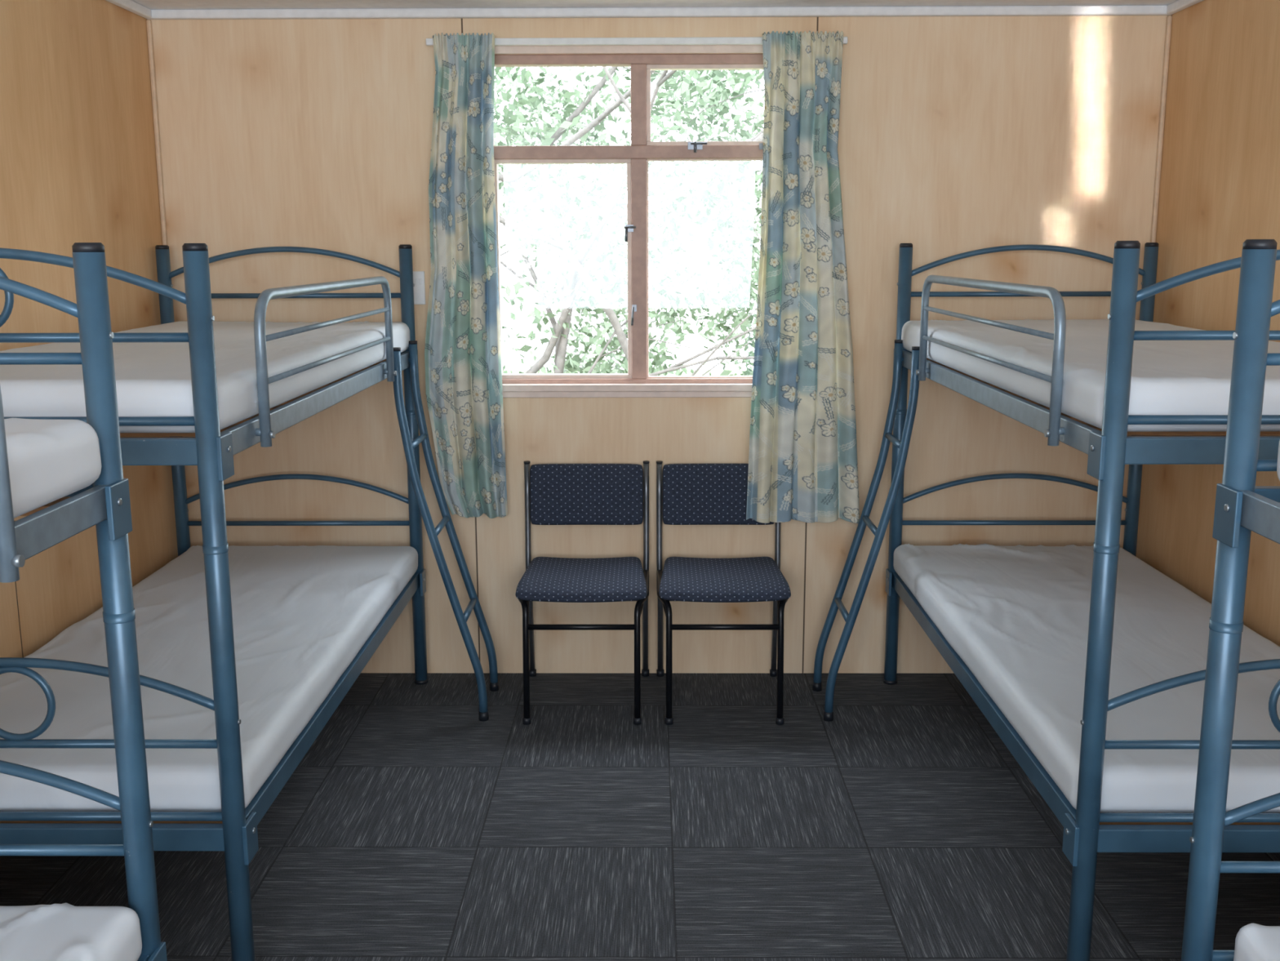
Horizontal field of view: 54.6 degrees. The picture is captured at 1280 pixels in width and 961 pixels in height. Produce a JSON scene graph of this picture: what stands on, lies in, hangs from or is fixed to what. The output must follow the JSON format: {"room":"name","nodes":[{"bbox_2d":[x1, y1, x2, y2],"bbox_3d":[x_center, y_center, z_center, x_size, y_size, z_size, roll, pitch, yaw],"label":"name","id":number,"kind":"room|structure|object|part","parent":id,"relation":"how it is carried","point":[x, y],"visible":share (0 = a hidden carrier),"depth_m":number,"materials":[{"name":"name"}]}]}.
{"room":"dormitory","nodes":[
{"label":"dormitory","id":0,"kind":"room"},
{"bbox_2d":[0,0,177,657],"bbox_3d":[-1.743,0.132,1.413,0.110,2.345,6.100,0,11,0],"label":"wall","id":1,"kind":"structure","parent":0,"point":[78,161],"depth_m":3.66,"materials":[{"name":"brown wood"}]},
{"bbox_2d":[105,0,151,17],"bbox_3d":[-1.677,-1.003,1.184,0.028,0.030,6.072,0,11,0],"label":"trim","id":2,"kind":"structure","parent":1,"relation":"attached to","point":[131,6],"depth_m":4.03,"materials":[{"name":"white paint"}]},
{"bbox_2d":[0,672,1279,960],"bbox_3d":[0.040,1.331,1.625,3.670,0.100,6.320,0,11,0],"label":"floor","id":3,"kind":"structure","parent":0,"point":[901,825],"depth_m":3.29,"materials":[{"name":"carpet"}]},
{"bbox_2d":[0,242,167,960],"bbox_3d":[-1.230,0.601,1.019,0.906,1.567,2.029,0,11,0],"label":"bunk bed","id":4,"kind":"object","parent":3,"relation":"on","point":[104,504],"visible":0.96,"depth_m":1.90,"materials":[{"name":"blue metal"}]},
{"bbox_3d":[-0.798,0.082,0.913,0.039,0.323,1.272,0,11,0],"label":"guard rail","id":5,"kind":"part","parent":4,"relation":"part of","materials":[{"name":"grey metal"}]},
{"bbox_2d":[4,417,101,518],"bbox_3d":[-1.216,0.131,0.930,0.815,0.110,1.924,0,11,0],"label":"mattress","id":6,"kind":"object","parent":4,"relation":"on","point":[50,460],"visible":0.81,"depth_m":1.72,"materials":[{"name":"white fabric"}]},
{"bbox_3d":[-0.836,0.211,0.942,0.042,0.050,1.944,0,11,0],"label":"rail","id":7,"kind":"part","parent":4,"relation":"part of","materials":[{"name":"metal"}]},
{"bbox_2d":[0,902,142,960],"bbox_3d":[-1.214,0.898,1.075,0.816,0.119,1.924,0,11,0],"label":"mattress","id":8,"kind":"object","parent":4,"relation":"on","point":[64,931],"visible":1,"depth_m":1.92,"materials":[{"name":"white fabric"}]},
{"bbox_3d":[-1.235,0.028,1.919,0.802,0.050,0.024,0,11,0],"label":"rail","id":9,"kind":"part","parent":4,"relation":"part of","materials":[{"name":"blue metal"}]},
{"bbox_3d":[-0.817,0.417,1.989,0.050,1.567,0.049,0,11,0],"label":"post","id":10,"kind":"part","parent":4,"relation":"part of","materials":[{"name":"blue metal"}]},
{"bbox_3d":[-0.834,0.982,1.088,0.042,0.050,1.944,0,11,0],"label":"rail","id":11,"kind":"part","parent":4,"relation":"part of","materials":[{"name":"blue metal"}]},
{"bbox_2d":[0,243,498,960],"bbox_3d":[-1.089,0.150,3.401,1.148,1.567,2.039,0,11,0],"label":"bunk bed","id":12,"kind":"object","parent":3,"relation":"on","point":[233,830],"visible":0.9,"depth_m":2.49,"materials":[{"name":"blue metal"}]},
{"bbox_3d":[-1.229,0.717,2.497,0.802,0.050,0.024,0,11,0],"label":"rail","id":13,"kind":"part","parent":12,"relation":"part of","materials":[{"name":"blue metal"}]},
{"bbox_3d":[-1.231,-0.054,2.351,0.802,0.050,0.024,0,11,0],"label":"rail","id":14,"kind":"part","parent":12,"relation":"part of","materials":[{"name":"blue metal"}]},
{"bbox_3d":[-1.630,-0.034,4.383,0.050,1.567,0.049,0,11,0],"label":"post","id":15,"kind":"part","parent":12,"relation":"part of","materials":[{"name":"blue metal"}]},
{"bbox_2d":[0,320,409,432],"bbox_3d":[-1.197,-0.319,3.313,0.815,0.109,1.934,0,11,0],"label":"mattress","id":16,"kind":"object","parent":12,"relation":"on","point":[153,379],"visible":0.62,"depth_m":2.70,"materials":[{"name":"white fabric"}]},
{"bbox_2d":[0,545,417,811],"bbox_3d":[-1.196,0.452,3.459,0.814,0.111,1.934,0,11,0],"label":"mattress","id":17,"kind":"object","parent":12,"relation":"on","point":[302,615],"visible":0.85,"depth_m":3.11,"materials":[{"name":"white fabric"}]},
{"bbox_3d":[-0.814,0.335,2.421,0.050,1.567,0.049,0,11,0],"label":"post","id":18,"kind":"part","parent":12,"relation":"part of","materials":[{"name":"blue metal"}]},
{"bbox_3d":[-0.816,-0.239,3.325,0.042,0.050,1.954,0,11,0],"label":"rail","id":19,"kind":"part","parent":12,"relation":"part of","materials":[{"name":"grey metal"}]},
{"bbox_3d":[-0.779,-0.348,3.192,0.039,0.323,1.292,0,11,0],"label":"guard rail","id":20,"kind":"part","parent":12,"relation":"part of","materials":[{"name":"grey metal"}]},
{"bbox_3d":[-0.814,0.532,3.471,0.042,0.050,1.954,0,11,0],"label":"rail","id":21,"kind":"part","parent":12,"relation":"part of","materials":[{"name":"blue metal"}]},
{"bbox_3d":[-0.798,-0.035,4.376,0.050,1.567,0.049,0,11,0],"label":"post","id":22,"kind":"part","parent":12,"relation":"part of","materials":[{"name":"blue metal"}]},
{"bbox_2d":[515,460,649,724],"bbox_3d":[-0.192,0.369,4.285,0.449,0.805,0.498,0,11,0],"label":"chair","id":23,"kind":"object","parent":3,"relation":"on","point":[556,494],"visible":1,"depth_m":4.41,"materials":[{"name":"blue fabric"}]},
{"bbox_3d":[-0.192,0.334,4.253,0.435,0.067,0.390,0,11,0],"label":"seat","id":24,"kind":"part","parent":23,"relation":"part of","materials":[{"name":"blue fabric"}]},
{"bbox_3d":[-0.191,0.050,4.433,0.404,0.220,0.040,0,11,0],"label":"backrest","id":25,"kind":"part","parent":23,"relation":"part of","materials":[{"name":"blue fabric"}]},
{"bbox_2d":[656,460,791,724],"bbox_3d":[0.281,0.368,4.281,0.449,0.805,0.498,0,11,0],"label":"chair","id":26,"kind":"object","parent":3,"relation":"on","point":[694,494],"visible":0.91,"depth_m":4.36,"materials":[{"name":"blue fabric"}]},
{"bbox_3d":[0.282,0.050,4.429,0.404,0.220,0.040,0,11,0],"label":"backrest","id":27,"kind":"part","parent":26,"relation":"part of","materials":[{"name":"blue fabric"}]},
{"bbox_3d":[0.281,0.334,4.249,0.435,0.067,0.390,0,11,0],"label":"seat","id":28,"kind":"part","parent":26,"relation":"part of","materials":[{"name":"blue fabric"}]},
{"bbox_2d":[812,240,1279,960],"bbox_3d":[1.181,0.148,3.382,1.148,1.567,2.039,0,11,0],"label":"bunk bed","id":29,"kind":"object","parent":3,"relation":"on","point":[1087,832],"visible":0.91,"depth_m":2.49,"materials":[{"name":"blue metal"}]},
{"bbox_3d":[0.906,-0.036,4.362,0.050,1.567,0.049,0,11,0],"label":"post","id":30,"kind":"part","parent":29,"relation":"part of","materials":[{"name":"blue metal"}]},
{"bbox_3d":[0.909,0.530,3.456,0.042,0.050,1.954,0,11,0],"label":"rail","id":31,"kind":"part","parent":29,"relation":"part of","materials":[{"name":"blue metal"}]},
{"bbox_3d":[0.867,-0.350,3.178,0.039,0.323,1.292,0,11,0],"label":"guard rail","id":32,"kind":"part","parent":29,"relation":"part of","materials":[{"name":"grey metal"}]},
{"bbox_3d":[0.907,-0.241,3.311,0.042,0.050,1.954,0,11,0],"label":"rail","id":33,"kind":"part","parent":29,"relation":"part of","materials":[{"name":"grey metal"}]},
{"bbox_2d":[893,543,1279,813],"bbox_3d":[1.288,0.447,3.438,0.816,0.115,1.934,0,11,0],"label":"mattress","id":34,"kind":"object","parent":29,"relation":"on","point":[1017,616],"visible":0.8,"depth_m":3.20,"materials":[{"name":"white fabric"}]},
{"bbox_2d":[901,319,1279,431],"bbox_3d":[1.286,-0.323,3.292,0.816,0.113,1.934,0,11,0],"label":"mattress","id":35,"kind":"object","parent":29,"relation":"on","point":[1169,377],"visible":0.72,"depth_m":2.77,"materials":[{"name":"white fabric"}]},
{"bbox_3d":[0.890,0.333,2.407,0.050,1.567,0.049,0,11,0],"label":"post","id":36,"kind":"part","parent":29,"relation":"part of","materials":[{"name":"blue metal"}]},
{"bbox_3d":[1.738,-0.037,4.355,0.050,1.567,0.049,0,11,0],"label":"post","id":37,"kind":"part","parent":29,"relation":"part of","materials":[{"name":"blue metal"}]},
{"bbox_3d":[1.308,0.715,2.475,0.802,0.050,0.024,0,11,0],"label":"rail","id":38,"kind":"part","parent":29,"relation":"part of","materials":[{"name":"blue metal"}]},
{"bbox_3d":[1.306,-0.057,2.329,0.802,0.050,0.024,0,11,0],"label":"rail","id":39,"kind":"part","parent":29,"relation":"part of","materials":[{"name":"blue metal"}]},
{"bbox_2d":[1181,239,1279,960],"bbox_3d":[1.287,0.607,0.954,0.906,1.567,2.019,0,11,0],"label":"bunk bed","id":40,"kind":"object","parent":3,"relation":"on","point":[1242,507],"visible":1,"depth_m":1.86,"materials":[{"name":"blue metal"}]},
{"bbox_2d":[1233,922,1279,960],"bbox_3d":[1.297,0.906,1.010,0.770,0.115,1.914,0,11,0],"label":"mattress","id":41,"kind":"object","parent":40,"relation":"on","point":[1253,941],"visible":1,"depth_m":1.89,"materials":[{"name":"white fabric"}]},
{"bbox_3d":[0.892,0.217,0.884,0.042,0.050,1.934,0,11,0],"label":"rail","id":42,"kind":"part","parent":40,"relation":"part of","materials":[{"name":"metal"}]},
{"bbox_3d":[1.307,0.034,1.848,0.802,0.050,0.024,0,11,0],"label":"rail","id":43,"kind":"part","parent":40,"relation":"part of","materials":[{"name":"blue metal"}]},
{"bbox_2d":[1276,440,1279,480],"bbox_3d":[1.294,0.137,0.865,0.771,0.110,1.914,0,11,0],"label":"mattress","id":44,"kind":"object","parent":40,"relation":"on","point":[1278,453],"visible":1,"depth_m":1.78,"materials":[{"name":"white fabric"}]},
{"bbox_2d":[131,0,1177,9],"bbox_3d":[0.034,-1.081,1.169,3.670,0.120,6.320,0,11,0],"label":"ceiling","id":45,"kind":"structure","parent":0,"point":[150,4],"depth_m":4.09,"materials":[{"name":"paint"}]},
{"bbox_2d":[150,15,1167,672],"bbox_3d":[0.062,-0.447,4.449,3.670,2.345,0.110,0,11,0],"label":"wall","id":46,"kind":"structure","parent":0,"point":[957,135],"depth_m":4.33,"materials":[{"name":"brown wood"}]},
{"bbox_2d":[146,19,167,244],"bbox_3d":[-1.655,-0.418,4.404,0.016,2.315,0.016,0,11,0],"label":"trim","id":47,"kind":"structure","parent":46,"relation":"attached to","point":[149,33],"depth_m":4.25,"materials":[{"name":"brown wood"}]},
{"bbox_2d":[413,271,425,304],"bbox_3d":[-0.790,-0.675,4.350,0.072,0.115,0.013,0,11,0],"label":"light switch","id":48,"kind":"object","parent":46,"relation":"attached to","point":[418,276],"visible":0.7,"depth_m":4.35,"materials":[{"name":"white paint"}]},
{"bbox_2d":[502,383,751,397],"bbox_3d":[-0.003,-0.319,4.413,1.140,0.048,0.034,0,11,0],"label":"sill","id":49,"kind":"structure","parent":46,"relation":"attached to","point":[509,390],"depth_m":4.41,"materials":[{"name":"brown wood"}]},
{"bbox_2d":[493,53,763,383],"bbox_3d":[-0.004,-0.901,4.351,1.080,1.125,0.065,0,11,0],"label":"frame","id":50,"kind":"object","parent":46,"relation":"attached to","point":[638,152],"visible":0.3,"depth_m":4.28,"materials":[{"name":"brown wood"}]},
{"bbox_2d":[493,64,763,378],"bbox_3d":[-0.004,-0.895,4.353,1.010,1.073,0.043,0,11,0],"label":"window","id":51,"kind":"structure","parent":46,"relation":"in","point":[649,67],"depth_m":4.31,"materials":[{"name":"brown wood"}]},
{"bbox_2d":[494,44,763,53],"bbox_3d":[-0.006,-1.462,4.196,1.140,0.035,0.012,0,11,0],"label":"trim","id":52,"kind":"structure","parent":46,"relation":"attached to","point":[599,49],"depth_m":4.19,"materials":[{"name":"brown wood"}]},
{"bbox_2d":[426,36,848,45],"bbox_3d":[-0.011,-1.473,4.171,1.410,0.022,0.054,0,11,0],"label":"rail","id":53,"kind":"object","parent":46,"relation":"attached to","point":[748,40],"visible":0.53,"depth_m":4.15,"materials":[{"name":"white metal"}]},
{"bbox_2d":[424,32,507,518],"bbox_3d":[-0.612,-0.676,4.272,0.278,1.647,0.059,0,11,0],"label":"curtain","id":54,"kind":"object","parent":53,"relation":"hanging from","point":[464,388],"visible":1,"depth_m":4.27,"materials":[{"name":"multicoloured fabric"}]},
{"bbox_2d":[746,31,859,523],"bbox_3d":[0.572,-0.667,4.238,0.400,1.657,0.084,0,11,0],"label":"curtain","id":55,"kind":"object","parent":53,"relation":"hanging from","point":[803,467],"visible":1,"depth_m":4.25,"materials":[{"name":"multicoloured fabric"}]},
{"bbox_2d":[145,4,1173,19],"bbox_3d":[0.058,-1.571,4.166,3.450,0.030,0.028,0,11,0],"label":"trim","id":56,"kind":"structure","parent":46,"relation":"attached to","point":[1141,10],"depth_m":4.15,"materials":[{"name":"white paint"}]},
{"bbox_2d":[624,141,763,325],"bbox_3d":[0.190,-0.854,4.313,0.490,0.626,0.025,0,11,0],"label":"latches","id":57,"kind":"object","parent":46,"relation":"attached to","point":[695,145],"visible":0.99,"depth_m":4.30,"materials":[{"name":"metal"}]},
{"bbox_2d":[1150,15,1172,242],"bbox_3d":[1.778,-0.422,4.376,0.016,2.315,0.016,0,11,0],"label":"trim","id":58,"kind":"structure","parent":46,"relation":"attached to","point":[1168,28],"depth_m":4.22,"materials":[{"name":"brown wood"}]},
{"bbox_2d":[1135,0,1279,646],"bbox_3d":[1.817,0.128,1.383,0.110,2.345,6.100,0,11,0],"label":"wall","id":59,"kind":"structure","parent":0,"point":[1220,187],"depth_m":3.87,"materials":[{"name":"brown wood"}]},
{"bbox_2d":[1166,0,1204,13],"bbox_3d":[1.745,-1.006,1.155,0.028,0.030,6.072,0,11,0],"label":"trim","id":60,"kind":"structure","parent":59,"relation":"attached to","point":[1180,5],"depth_m":4.04,"materials":[{"name":"white paint"}]},
{"label":"outside","id":61,"kind":"structure","parent":0,"visible":0},
{"bbox_2d":[503,369,753,375],"bbox_3d":[0.113,-0.347,13.520,28.000,0.020,17.300,0,11,0],"label":"ground","id":62,"kind":"structure","parent":61,"point":[713,372],"depth_m":21.58,"materials":[{"name":"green plant"}]},
{"bbox_2d":[493,66,764,375],"bbox_3d":[1.169,-2.180,7.590,11.388,5.816,6.254,0,11,0],"label":"tree","id":63,"kind":"object","parent":62,"relation":"on","point":[577,278],"visible":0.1,"depth_m":7.81,"materials":[{"name":"green plant"}]}
]}

